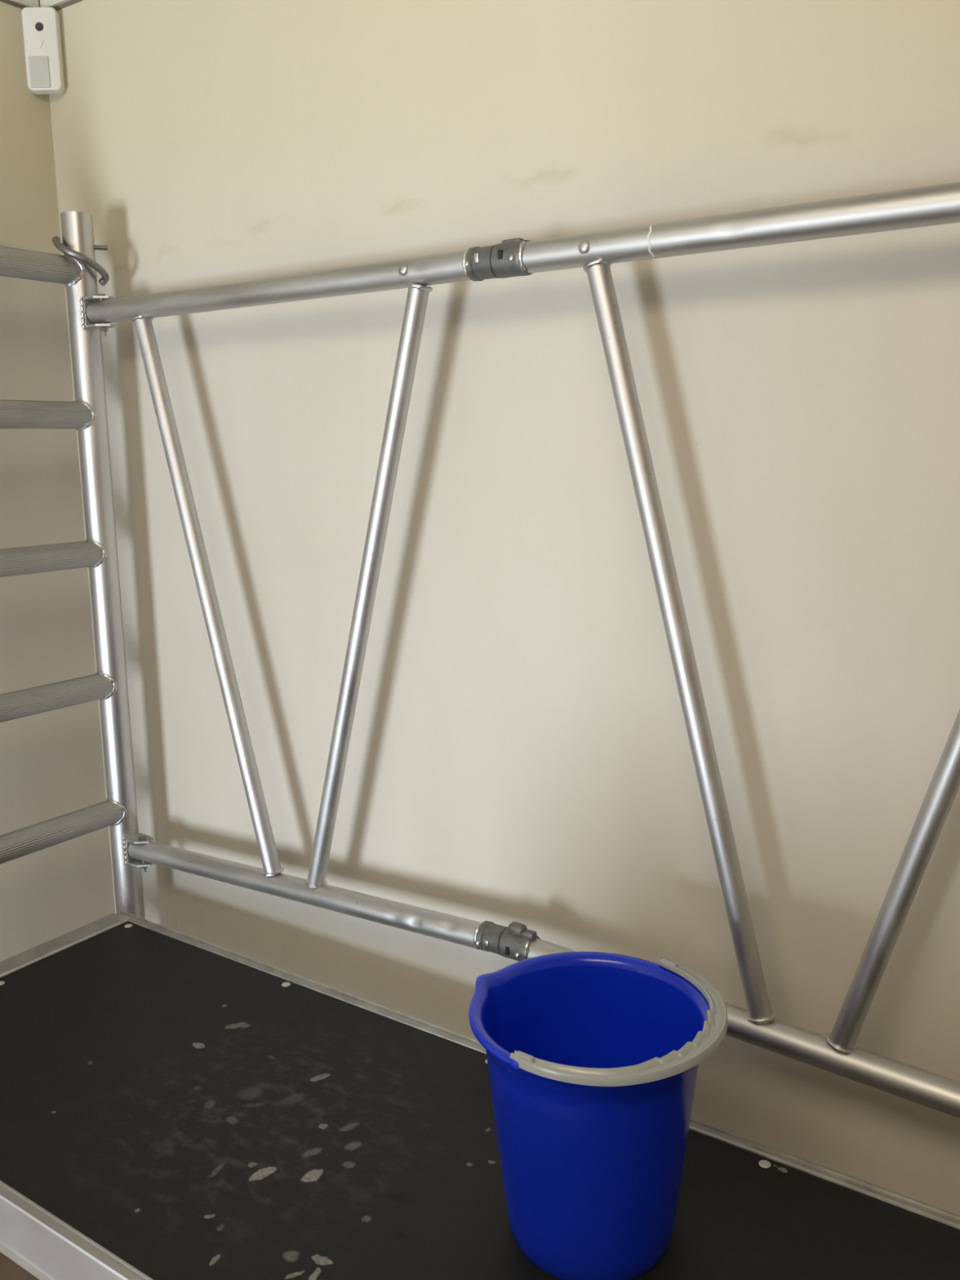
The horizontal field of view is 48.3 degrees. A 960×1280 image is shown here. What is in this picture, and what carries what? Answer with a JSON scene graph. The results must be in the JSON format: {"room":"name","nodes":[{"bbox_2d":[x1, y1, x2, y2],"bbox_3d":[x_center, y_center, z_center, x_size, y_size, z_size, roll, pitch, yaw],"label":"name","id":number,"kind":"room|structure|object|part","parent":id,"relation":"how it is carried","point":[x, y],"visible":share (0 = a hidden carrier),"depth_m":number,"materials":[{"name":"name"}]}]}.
{"room":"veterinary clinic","nodes":[
{"label":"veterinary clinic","id":0,"kind":"room"},
{"bbox_2d":[0,1252,39,1279],"bbox_3d":[-0.573,1.623,-0.220,3.640,0.100,4.440,6,13,34],"label":"floor","id":1,"kind":"structure","parent":0,"point":[10,1269],"depth_m":1.99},
{"bbox_2d":[0,211,153,919],"bbox_3d":[-0.873,0.242,1.771,0.107,1.906,0.768,6,13,34],"label":"ladder frame","id":2,"kind":"object","parent":1,"relation":"on","point":[77,268],"visible":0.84,"depth_m":1.94,"materials":[{"name":"metal"}]},
{"bbox_3d":[-0.699,0.186,2.062,0.053,1.906,0.053,6,13,34],"label":"post","id":3,"kind":"part","parent":2,"relation":"part of","materials":[{"name":"metal"}]},
{"bbox_2d":[0,910,959,1279],"bbox_3d":[-0.146,0.703,1.350,1.861,0.118,0.594,6,13,34],"label":"platform","id":4,"kind":"object","parent":2,"relation":"attached to","point":[175,1104],"visible":0.77,"depth_m":1.34,"materials":[{"name":"black wood"}]},
{"bbox_2d":[468,951,727,1279],"bbox_3d":[0.125,0.530,1.192,0.286,0.280,0.276,6,13,34],"label":"bucket","id":5,"kind":"object","parent":4,"relation":"on","point":[593,1059],"visible":1,"depth_m":1.12,"materials":[{"name":"blue plastic"}]},
{"bbox_3d":[0.175,0.407,1.121,0.144,0.011,0.275,9,14,42],"label":"handle","id":6,"kind":"part","parent":5,"relation":"part of","materials":[{"name":"white plastic"}]},
{"bbox_2d":[86,181,959,1118],"bbox_3d":[0.064,-0.003,1.489,1.796,1.058,0.048,6,13,34],"label":"frame","id":7,"kind":"object","parent":2,"relation":"attached to","point":[837,1052],"visible":0.88,"depth_m":1.36,"materials":[{"name":"metal"}]},
{"bbox_3d":[-0.340,-0.543,1.669,0.830,0.039,0.039,6,13,34],"label":"rail","id":8,"kind":"part","parent":7,"relation":"part of","materials":[{"name":"metal"}]},
{"bbox_3d":[-0.326,0.427,1.847,0.832,0.071,0.039,6,13,34],"label":"rail","id":9,"kind":"part","parent":7,"relation":"part of","materials":[{"name":"metal"}]},
{"bbox_3d":[-0.004,-0.505,1.416,0.006,0.011,0.004,6,13,34],"label":"slot plate","id":10,"kind":"part","parent":7,"relation":"part of","materials":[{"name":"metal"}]},
{"bbox_3d":[0.010,0.452,1.592,0.006,0.011,0.004,6,13,34],"label":"slot plate","id":11,"kind":"part","parent":7,"relation":"part of","materials":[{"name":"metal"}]},
{"bbox_3d":[0.423,-0.459,1.152,0.908,0.039,0.039,6,13,34],"label":"rail","id":12,"kind":"part","parent":7,"relation":"part of","materials":[{"name":"metal"}]},
{"bbox_3d":[0.437,0.516,1.331,0.910,0.082,0.039,6,13,34],"label":"rail","id":13,"kind":"part","parent":7,"relation":"part of","materials":[{"name":"metal"}]},
{"bbox_2d":[0,0,115,961],"bbox_3d":[-2.043,0.134,0.520,0.120,2.604,4.200,6,13,34],"label":"wall","id":14,"kind":"structure","parent":0,"point":[51,766],"depth_m":2.10,"materials":[{"name":"beige paint"}]},
{"bbox_2d":[0,0,27,8],"bbox_3d":[-2.007,-0.843,0.306,0.002,0.006,4.200,6,13,34],"label":"trim","id":15,"kind":"structure","parent":14,"relation":"attached to","point":[8,2],"depth_m":1.96,"materials":[{"name":"brown"}]},
{"bbox_2d":[9,0,39,7],"bbox_3d":[-2.010,-0.992,0.271,0.010,0.300,4.186,6,13,34],"label":"trim","id":16,"kind":"structure","parent":14,"relation":"attached to","point":[29,3],"depth_m":1.97,"materials":[{"name":"beige"}]},
{"bbox_2d":[48,0,959,1216],"bbox_3d":[0.630,-0.045,1.285,3.640,2.604,0.120,6,13,34],"label":"wall","id":17,"kind":"structure","parent":0,"point":[519,750],"depth_m":1.55,"materials":[{"name":"beige paint"}]},
{"bbox_2d":[22,7,66,94],"bbox_3d":[-0.807,-1.089,1.978,0.063,0.142,0.026,-1,10,0],"label":"wall fixture","id":18,"kind":"object","parent":17,"relation":"attached to","point":[42,27],"visible":1,"depth_m":1.97,"materials":[{"name":"white plastic"}]},
{"bbox_2d":[38,0,71,7],"bbox_3d":[0.579,-1.168,1.023,3.396,0.300,0.010,6,13,34],"label":"trim","id":19,"kind":"structure","parent":17,"relation":"attached to","point":[42,3],"depth_m":1.98,"materials":[{"name":"beige"}]},
{"bbox_2d":[53,0,82,10],"bbox_3d":[0.581,-1.018,1.055,3.400,0.006,0.002,6,13,34],"label":"trim","id":20,"kind":"structure","parent":17,"relation":"attached to","point":[72,2],"depth_m":1.96,"materials":[{"name":"brown"}]}
]}

